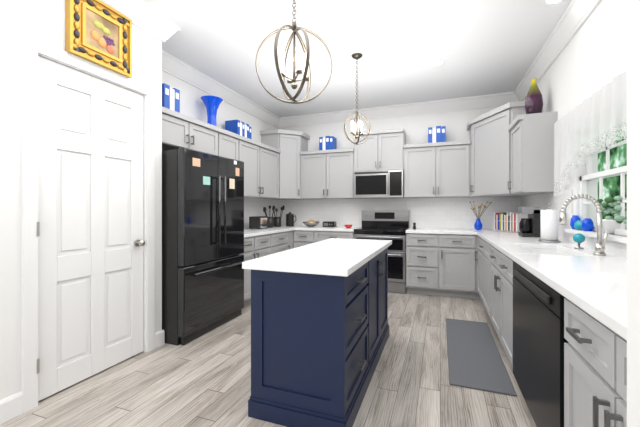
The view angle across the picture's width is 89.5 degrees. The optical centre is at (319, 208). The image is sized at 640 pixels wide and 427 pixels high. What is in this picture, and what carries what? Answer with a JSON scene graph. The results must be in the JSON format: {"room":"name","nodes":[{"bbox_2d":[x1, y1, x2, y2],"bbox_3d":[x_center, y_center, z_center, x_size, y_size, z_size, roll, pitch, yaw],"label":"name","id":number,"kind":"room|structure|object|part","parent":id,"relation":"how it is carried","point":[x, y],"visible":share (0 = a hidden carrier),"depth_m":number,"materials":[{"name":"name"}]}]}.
{"room":"kitchen","nodes":[
{"label":"kitchen","id":0,"kind":"room"},
{"bbox_2d":[0,0,161,399],"bbox_3d":[-2.404,-0.225,1.182,0.610,2.900,3.940,0,0,20],"label":"wall","id":1,"kind":"structure","parent":0,"point":[42,20],"depth_m":1.92,"materials":[{"name":"white paint"}]},
{"bbox_2d":[0,329,164,423],"bbox_3d":[-2.337,1.160,1.166,0.506,0.130,3.956,0,0,20],"label":"baseboard","id":2,"kind":"structure","parent":1,"relation":"attached to","point":[11,406],"depth_m":1.90,"materials":[{"name":"white wood"}]},
{"bbox_2d":[21,34,154,412],"bbox_3d":[-1.667,0.087,2.402,0.120,2.275,0.950,0,0,20],"label":"door frame","id":3,"kind":"structure","parent":1,"relation":"attached to","point":[32,49],"depth_m":1.99,"materials":[{"name":"white wood"}]},
{"bbox_2d":[37,56,143,400],"bbox_3d":[-1.645,0.123,2.384,0.069,2.180,0.798,0,0,20],"label":"pantry door","id":4,"kind":"structure","parent":1,"relation":"in","point":[91,221],"depth_m":2.32,"materials":[{"name":"white wood"}]},
{"bbox_3d":[-1.759,0.110,2.009,0.021,1.820,0.015,0,0,20],"label":"pantry door hinges","id":5,"kind":"part","parent":4,"relation":"part of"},
{"bbox_2d":[134,240,144,245],"bbox_3d":[-1.492,0.283,2.684,0.075,0.056,0.056,0,0,20],"label":"door knob","id":6,"kind":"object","parent":4,"relation":"attached to","point":[139,242],"depth_m":2.67,"materials":[{"name":"silver metal"}]},
{"bbox_2d":[65,0,131,77],"bbox_3d":[-1.606,-1.280,2.374,0.051,0.462,0.460,0,0,20],"label":"picture frame","id":7,"kind":"object","parent":1,"relation":"attached to","point":[98,32],"visible":1,"depth_m":2.34,"materials":[{"name":"gold metal"}]},
{"bbox_2d":[100,0,180,42],"bbox_3d":[-2.047,-1.595,1.108,0.110,0.160,4.050,0,0,20],"label":"crown molding","id":8,"kind":"structure","parent":1,"relation":"attached to","point":[142,15],"depth_m":2.70,"materials":[{"name":"white wood"}]},
{"bbox_2d":[162,52,279,127],"bbox_3d":[-1.307,-1.595,4.503,0.110,0.160,3.050,0,0,20],"label":"crown molding","id":9,"kind":"structure","parent":1,"relation":"attached to","point":[171,65],"depth_m":4.23,"materials":[{"name":"white wood"}]},
{"bbox_2d":[162,71,277,142],"bbox_3d":[-1.396,-0.225,4.595,0.120,2.900,3.160,0,0,20],"label":"wall","id":10,"kind":"structure","parent":0,"point":[192,105],"depth_m":4.15,"materials":[{"name":"white paint"}]},
{"bbox_2d":[162,106,217,155],"bbox_3d":[-1.554,-0.805,3.492,0.348,0.340,0.978,0,0,20],"label":"upper cabinet","id":11,"kind":"object","parent":10,"relation":"attached to","point":[179,130],"depth_m":3.40,"materials":[{"name":"grey wood"}]},
{"bbox_2d":[162,83,179,112],"bbox_3d":[-1.609,-1.111,3.332,0.221,0.270,0.204,0,0,20],"label":"binders","id":12,"kind":"object","parent":11,"relation":"on","point":[171,98],"visible":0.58,"depth_m":3.27,"materials":[{"name":"blue"}]},
{"bbox_2d":[201,95,222,125],"bbox_3d":[-1.355,-1.175,4.046,0.268,0.400,0.268,0,0,20],"label":"decorative vase","id":13,"kind":"object","parent":11,"relation":"on","point":[212,103],"visible":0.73,"depth_m":3.99,"materials":[{"name":"blue glass"}]},
{"bbox_2d":[218,127,241,160],"bbox_3d":[-1.300,-0.575,4.176,0.348,0.800,0.482,0,0,20],"label":"upper cabinet","id":14,"kind":"object","parent":10,"relation":"attached to","point":[229,144],"depth_m":4.11,"materials":[{"name":"grey wood"}]},
{"bbox_2d":[242,137,261,196],"bbox_3d":[-1.145,-0.575,4.592,0.348,0.800,0.654,0,0,20],"label":"upper cabinet","id":15,"kind":"object","parent":10,"relation":"attached to","point":[251,149],"depth_m":4.61,"materials":[{"name":"grey wood"}]},
{"bbox_2d":[225,120,251,138],"bbox_3d":[-1.154,-1.095,4.585,0.201,0.240,0.350,0,0,20],"label":"binders","id":16,"kind":"object","parent":15,"relation":"on","point":[238,127],"visible":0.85,"depth_m":4.45,"materials":[{"name":"blue"}]},
{"bbox_2d":[250,145,277,200],"bbox_3d":[-0.955,-0.575,5.102,0.348,0.800,0.682,0,0,20],"label":"upper cabinet","id":17,"kind":"object","parent":10,"relation":"attached to","point":[269,154],"depth_m":5.10,"materials":[{"name":"grey wood"}]},
{"bbox_2d":[0,292,536,426],"bbox_3d":[-0.134,1.255,2.077,4.900,0.060,7.600,0,0,20],"label":"floor","id":18,"kind":"structure","parent":0,"point":[204,380],"depth_m":2.20,"materials":[{"name":"laminate"}]},
{"bbox_2d":[162,147,244,345],"bbox_3d":[-1.341,0.338,3.418,0.763,1.775,0.948,0,0,20],"label":"fridge","id":19,"kind":"object","parent":18,"relation":"on","point":[202,241],"visible":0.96,"depth_m":3.06,"materials":[{"name":"black metal"}]},
{"bbox_2d":[243,237,257,305],"bbox_3d":[-1.180,0.785,4.097,0.628,0.880,0.417,0,0,20],"label":"base cabinet","id":20,"kind":"object","parent":18,"relation":"on","point":[250,243],"depth_m":4.01,"materials":[{"name":"grey wood"}]},
{"bbox_2d":[244,228,285,236],"bbox_3d":[-0.978,0.325,4.618,0.643,0.040,1.535,0,0,20],"label":"countertop","id":21,"kind":"structure","parent":20,"relation":"on","point":[262,232],"depth_m":4.38,"materials":[{"name":"white stone"}]},
{"bbox_2d":[249,216,267,228],"bbox_3d":[-0.932,0.208,4.937,0.188,0.192,0.295,0,0,20],"label":"toaster","id":22,"kind":"object","parent":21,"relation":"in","point":[258,222],"visible":1,"depth_m":4.83,"materials":[{"name":"black metal"}]},
{"bbox_2d":[258,233,273,257],"bbox_3d":[-1.056,0.785,4.431,0.628,0.880,0.564,0,0,20],"label":"base cabinet","id":23,"kind":"object","parent":18,"relation":"on","point":[265,245],"depth_m":4.41,"materials":[{"name":"grey wood"}]},
{"bbox_2d":[274,233,285,252],"bbox_3d":[-0.893,0.785,4.868,0.628,0.880,0.637,0,0,20],"label":"base cabinet","id":24,"kind":"object","parent":18,"relation":"on","point":[279,238],"depth_m":4.79,"materials":[{"name":"grey wood"}]},
{"bbox_2d":[286,229,297,249],"bbox_3d":[-0.733,0.785,5.230,0.675,0.880,0.287,0,0,20],"label":"base cabinet","id":25,"kind":"object","parent":18,"relation":"on","point":[291,234],"depth_m":5.19,"materials":[{"name":"grey wood"}]},
{"bbox_2d":[298,229,317,246],"bbox_3d":[-0.123,0.785,5.470,0.437,0.880,0.628,0,0,20],"label":"base cabinet","id":26,"kind":"object","parent":18,"relation":"on","point":[305,236],"depth_m":5.17,"materials":[{"name":"grey wood"}]},
{"bbox_2d":[267,225,361,232],"bbox_3d":[-0.141,0.325,5.469,1.619,0.040,0.643,0,0,20],"label":"countertop","id":27,"kind":"structure","parent":26,"relation":"on","point":[318,228],"depth_m":5.11,"materials":[{"name":"white stone"}]},
{"bbox_2d":[263,205,274,227],"bbox_3d":[-0.822,0.119,5.335,0.205,0.369,0.207,0,0,20],"label":"utensil crock","id":28,"kind":"object","parent":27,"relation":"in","point":[270,222],"visible":0.9,"depth_m":5.28,"materials":[{"name":"black"}]},
{"bbox_2d":[272,205,284,226],"bbox_3d":[-0.722,0.119,5.531,0.233,0.370,0.206,0,0,20],"label":"utensil crock","id":29,"kind":"object","parent":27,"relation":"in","point":[277,221],"visible":0.9,"depth_m":5.48,"materials":[{"name":"black"}]},
{"bbox_2d":[286,212,295,226],"bbox_3d":[-0.502,0.176,5.660,0.198,0.255,0.143,0,0,20],"label":"canister","id":30,"kind":"object","parent":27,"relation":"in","point":[290,221],"visible":0.98,"depth_m":5.61,"materials":[{"name":"black ceramic"}]},
{"bbox_2d":[303,220,318,226],"bbox_3d":[-0.153,0.248,5.498,0.300,0.111,0.300,0,0,20],"label":"fruit bowl","id":31,"kind":"object","parent":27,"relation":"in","point":[311,223],"visible":1,"depth_m":5.41,"materials":[{"name":"silver metal"}]},
{"bbox_2d":[323,221,335,226],"bbox_3d":[0.160,0.258,5.493,0.210,0.092,0.132,0,0,20],"label":"radio","id":32,"kind":"object","parent":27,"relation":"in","point":[329,223],"visible":1,"depth_m":5.45,"materials":[{"name":"black"}]},
{"bbox_2d":[248,242,391,426],"bbox_3d":[0.137,0.785,2.520,0.624,0.880,1.544,0,0,20],"label":"kitchen island","id":33,"kind":"object","parent":18,"relation":"on","point":[319,325],"depth_m":1.84,"materials":[{"name":"navy blue painted wood"}]},
{"bbox_2d":[242,238,391,277],"bbox_3d":[0.128,0.325,2.510,0.630,0.040,1.624,0,0,20],"label":"island countertop","id":34,"kind":"structure","parent":33,"relation":"on","point":[332,257],"depth_m":1.99,"materials":[{"name":"white stone"}]},
{"bbox_2d":[318,233,353,241],"bbox_3d":[0.288,0.785,5.317,0.708,0.880,0.628,0,0,20],"label":"base cabinet","id":35,"kind":"object","parent":18,"relation":"on","point":[321,236],"depth_m":5.00,"materials":[{"name":"grey wood"}]},
{"bbox_2d":[354,210,408,293],"bbox_3d":[0.965,0.623,5.018,0.760,1.205,0.681,0,0,20],"label":"range","id":36,"kind":"object","parent":18,"relation":"on","point":[393,225],"visible":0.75,"depth_m":4.74,"materials":[{"name":"silver metal"}]},
{"bbox_2d":[406,233,437,295],"bbox_3d":[1.578,0.785,4.837,0.508,0.880,0.628,0,0,20],"label":"base cabinet","id":37,"kind":"object","parent":18,"relation":"on","point":[421,248],"depth_m":4.57,"materials":[{"name":"grey wood"}]},
{"bbox_2d":[438,233,477,298],"bbox_3d":[1.984,0.785,4.661,0.510,0.880,0.675,0,0,20],"label":"base cabinet","id":38,"kind":"object","parent":18,"relation":"on","point":[457,252],"depth_m":4.40,"materials":[{"name":"grey wood"}]},
{"bbox_2d":[406,229,516,232],"bbox_3d":[2.068,0.325,4.647,1.559,0.040,0.643,0,0,20],"label":"countertop","id":39,"kind":"structure","parent":38,"relation":"on","point":[408,230],"depth_m":4.57,"materials":[{"name":"white stone"}]},
{"bbox_2d":[469,201,491,229],"bbox_3d":[2.326,0.092,4.698,0.292,0.424,0.186,0,0,20],"label":"vase","id":40,"kind":"object","parent":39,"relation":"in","point":[478,225],"visible":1,"depth_m":4.66,"materials":[{"name":"blue glass"}]},
{"bbox_2d":[492,212,527,232],"bbox_3d":[2.583,0.173,4.386,0.188,0.262,0.446,0,0,-12],"label":"books","id":41,"kind":"object","parent":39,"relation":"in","point":[508,221],"visible":0.79,"depth_m":4.33,"materials":[{"name":"multicoloured paper"}]},
{"bbox_2d":[478,233,581,248],"bbox_3d":[2.132,0.325,3.504,0.643,0.040,1.455,0,0,20],"label":"countertop","id":42,"kind":"structure","parent":38,"relation":"on","point":[499,240],"depth_m":2.94,"materials":[{"name":"white stone"}]},
{"bbox_2d":[518,207,541,236],"bbox_3d":[2.321,0.139,3.586,0.190,0.330,0.200,0,0,20],"label":"coffee maker","id":43,"kind":"object","parent":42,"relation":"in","point":[530,226],"visible":0.92,"depth_m":3.51,"materials":[{"name":"black plastic"}]},
{"bbox_2d":[538,204,560,242],"bbox_3d":[2.128,0.130,2.996,0.170,0.348,0.170,0,0,20],"label":"paper towel","id":44,"kind":"object","parent":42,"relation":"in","point":[549,225],"visible":1,"depth_m":2.94,"materials":[{"name":"white paper"}]},
{"bbox_2d":[573,233,584,248],"bbox_3d":[1.990,0.245,2.482,0.076,0.118,0.074,0,0,20],"label":"globe ornament","id":45,"kind":"object","parent":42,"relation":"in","point":[578,238],"visible":1,"depth_m":2.46,"materials":[{"name":"teal glass"}]},
{"bbox_2d":[446,318,516,395],"bbox_3d":[1.341,1.218,2.846,0.410,0.014,1.430,0,0,20],"label":"mat","id":46,"kind":"object","parent":18,"relation":"on","point":[475,360],"visible":0.98,"depth_m":2.60,"materials":[{"name":"grey fabric"}]},
{"bbox_2d":[490,269,549,367],"bbox_3d":[1.815,0.915,2.631,0.628,0.620,1.157,0,0,20],"label":"base cabinet","id":47,"kind":"object","parent":18,"relation":"on","point":[501,280],"depth_m":2.62,"materials":[{"name":"grey wood"}]},
{"bbox_2d":[478,237,569,316],"bbox_3d":[2.187,0.785,3.632,0.628,0.880,1.247,0,0,20],"label":"base cabinet","id":48,"kind":"object","parent":18,"relation":"on","point":[489,258],"depth_m":3.28,"materials":[{"name":"grey wood"}]},
{"bbox_2d":[513,261,568,426],"bbox_3d":[1.439,0.787,1.652,0.646,0.875,0.936,0,0,20],"label":"dishwasher","id":49,"kind":"object","parent":18,"relation":"on","point":[539,340],"visible":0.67,"depth_m":1.60,"materials":[{"name":"black metal"}]},
{"bbox_2d":[564,297,626,426],"bbox_3d":[1.140,0.785,0.815,0.628,0.880,0.838,0,0,20],"label":"base cabinet","id":50,"kind":"object","parent":18,"relation":"on","point":[595,360],"depth_m":1.07,"materials":[{"name":"grey wood"}]},
{"bbox_2d":[510,253,626,344],"bbox_3d":[1.303,0.325,1.277,0.643,0.040,1.818,0,0,20],"label":"countertop","id":51,"kind":"structure","parent":50,"relation":"on","point":[597,286],"depth_m":1.38,"materials":[{"name":"white stone"}]},
{"bbox_2d":[559,194,607,255],"bbox_3d":[1.755,0.102,2.156,0.256,0.403,0.099,0,0,20],"label":"faucet","id":52,"kind":"object","parent":51,"relation":"on","point":[600,248],"visible":1,"depth_m":2.14,"materials":[{"name":"silver metal"}]},
{"bbox_2d":[141,0,571,117],"bbox_3d":[-0.134,-1.705,2.077,4.900,0.060,7.600,0,0,20],"label":"ceiling","id":53,"kind":"structure","parent":0,"point":[483,47],"depth_m":3.31,"materials":[{"name":"white paint"}]},
{"bbox_2d":[255,0,331,103],"bbox_3d":[-0.164,-1.173,2.056,0.449,1.002,0.455,0,0,20],"label":"pendant light","id":54,"kind":"object","parent":53,"relation":"hanging from","point":[295,28],"visible":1,"depth_m":2.04,"materials":[{"name":"silver metal"}]},
{"bbox_2d":[344,53,369,144],"bbox_3d":[0.402,-1.189,3.521,0.298,0.970,0.296,0,0,20],"label":"pendant light","id":55,"kind":"object","parent":53,"relation":"hanging from","point":[357,130],"visible":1,"depth_m":3.51,"materials":[{"name":"silver metal"}]},
{"bbox_2d":[544,0,562,4],"bbox_3d":[1.873,-1.671,2.568,0.150,0.005,0.150,0,0,20],"label":"recessed light","id":56,"kind":"object","parent":53,"relation":"in","point":[548,2],"visible":1,"depth_m":2.60,"materials":[{"name":"white"}]},
{"bbox_2d":[278,107,497,198],"bbox_3d":[1.107,-0.225,5.414,4.300,2.900,0.120,0,0,20],"label":"wall","id":57,"kind":"structure","parent":0,"point":[455,123],"depth_m":5.22,"materials":[{"name":"white paint"}]},
{"bbox_2d":[260,129,309,200],"bbox_3d":[-0.591,-0.745,5.621,0.670,1.140,0.670,0,0,20],"label":"upper cabinet","id":58,"kind":"object","parent":57,"relation":"attached to","point":[289,144],"depth_m":5.44,"materials":[{"name":"grey wood"}]},
{"bbox_2d":[302,149,357,200],"bbox_3d":[0.162,-0.575,5.513,0.940,0.800,0.348,0,0,20],"label":"upper cabinet","id":59,"kind":"object","parent":57,"relation":"attached to","point":[327,175],"depth_m":5.35,"materials":[{"name":"grey wood"}]},
{"bbox_2d":[319,136,336,149],"bbox_3d":[0.135,-1.101,5.519,0.246,0.250,0.201,0,0,20],"label":"binders","id":60,"kind":"object","parent":59,"relation":"on","point":[328,143],"visible":0.83,"depth_m":5.43,"materials":[{"name":"blue plastic"}]},
{"bbox_2d":[354,129,405,171],"bbox_3d":[0.968,-0.910,5.214,0.780,0.630,0.348,0,0,20],"label":"upper cabinet","id":61,"kind":"object","parent":57,"relation":"attached to","point":[382,150],"depth_m":5.03,"materials":[{"name":"grey wood"}]},
{"bbox_2d":[353,170,403,198],"bbox_3d":[0.952,-0.385,5.169,0.772,0.416,0.443,0,0,20],"label":"microwave","id":62,"kind":"object","parent":61,"relation":"attached to","point":[379,184],"visible":1,"depth_m":5.00,"materials":[{"name":"silver metal"}]},
{"bbox_2d":[280,92,511,127],"bbox_3d":[0.991,-1.595,5.334,3.840,0.160,0.110,0,0,20],"label":"crown molding","id":63,"kind":"structure","parent":57,"relation":"attached to","point":[491,100],"depth_m":5.18,"materials":[{"name":"white wood"}]},
{"bbox_2d":[402,141,465,200],"bbox_3d":[1.774,-0.575,4.914,0.940,0.800,0.348,0,0,20],"label":"upper cabinet","id":64,"kind":"object","parent":57,"relation":"attached to","point":[437,169],"depth_m":4.76,"materials":[{"name":"grey wood"}]},
{"bbox_2d":[428,126,445,142],"bbox_3d":[1.775,-1.105,4.909,0.246,0.260,0.201,0,0,20],"label":"binders","id":65,"kind":"object","parent":64,"relation":"on","point":[437,134],"visible":0.77,"depth_m":4.81,"materials":[{"name":"blue plastic"}]},
{"bbox_2d":[524,0,626,236],"bbox_3d":[2.171,-0.225,2.468,0.150,2.900,4.660,0,0,20],"label":"wall","id":66,"kind":"structure","parent":0,"point":[590,60],"depth_m":2.56,"materials":[{"name":"white paint"}]},
{"bbox_2d":[466,101,525,196],"bbox_3d":[2.306,-0.715,4.140,0.760,1.080,0.772,0,0,20],"label":"upper cabinet","id":67,"kind":"object","parent":66,"relation":"attached to","point":[502,159],"depth_m":4.19,"materials":[{"name":"grey wood"}]},
{"bbox_2d":[510,111,556,196],"bbox_3d":[2.311,-0.575,3.520,0.318,0.800,0.510,0,0,20],"label":"upper cabinet","id":68,"kind":"object","parent":66,"relation":"attached to","point":[531,135],"depth_m":3.30,"materials":[{"name":"grey wood"}]},
{"bbox_2d":[525,78,542,113],"bbox_3d":[2.313,-1.188,3.493,0.170,0.425,0.170,0,0,20],"label":"decorative vase","id":69,"kind":"object","parent":68,"relation":"on","point":[534,101],"visible":0.75,"depth_m":3.44,"materials":[{"name":"purple glass"}]},
{"bbox_2d":[512,0,601,101],"bbox_3d":[2.050,-1.595,2.513,0.110,0.160,4.660,0,0,20],"label":"crown molding","id":70,"kind":"structure","parent":66,"relation":"attached to","point":[577,12],"depth_m":3.05,"materials":[{"name":"white"}]},
{"bbox_2d":[554,68,626,196],"bbox_3d":[1.986,-0.484,2.313,0.070,0.738,1.920,0,0,20],"label":"curtain valance","id":71,"kind":"object","parent":66,"relation":"attached to","point":[601,113],"visible":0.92,"depth_m":2.46,"materials":[{"name":"fabric"}]},
{"bbox_3d":[2.000,-0.845,2.308,0.016,0.016,1.920,0,0,20],"label":"curtain rail","id":72,"kind":"part","parent":71,"relation":"part of","materials":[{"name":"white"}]},
{"bbox_2d":[565,133,626,242],"bbox_3d":[2.077,-0.245,2.300,0.209,0.900,1.140,0,0,20],"label":"window","id":73,"kind":"structure","parent":66,"relation":"in","point":[588,176],"depth_m":2.69,"materials":[{"name":"white wood"}]},
{"bbox_2d":[570,215,593,230],"bbox_3d":[2.149,0.114,2.657,0.100,0.120,0.316,0,0,20],"label":"ornaments","id":74,"kind":"object","parent":73,"relation":"on","point":[578,223],"depth_m":2.62,"materials":[{"name":"blue glass"}]},
{"bbox_2d":[596,195,626,233],"bbox_3d":[2.059,0.039,2.269,0.172,0.270,0.380,0,0,20],"label":"potted plant","id":75,"kind":"object","parent":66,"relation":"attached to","point":[612,219],"depth_m":2.23,"materials":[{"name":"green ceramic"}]},
{"bbox_2d":[627,0,639,426],"bbox_3d":[0.971,-0.225,0.364,0.934,2.900,0.120,0,0,20],"label":"wall","id":76,"kind":"structure","parent":0,"point":[633,213],"depth_m":0.56,"materials":[{"name":"white paint"}]},
{"label":"outside","id":77,"kind":"structure","parent":0,"visible":0},
{"bbox_2d":[598,128,626,229],"bbox_3d":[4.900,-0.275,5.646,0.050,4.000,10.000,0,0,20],"label":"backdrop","id":78,"kind":"structure","parent":77,"point":[618,158],"depth_m":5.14,"materials":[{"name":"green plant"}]}
]}

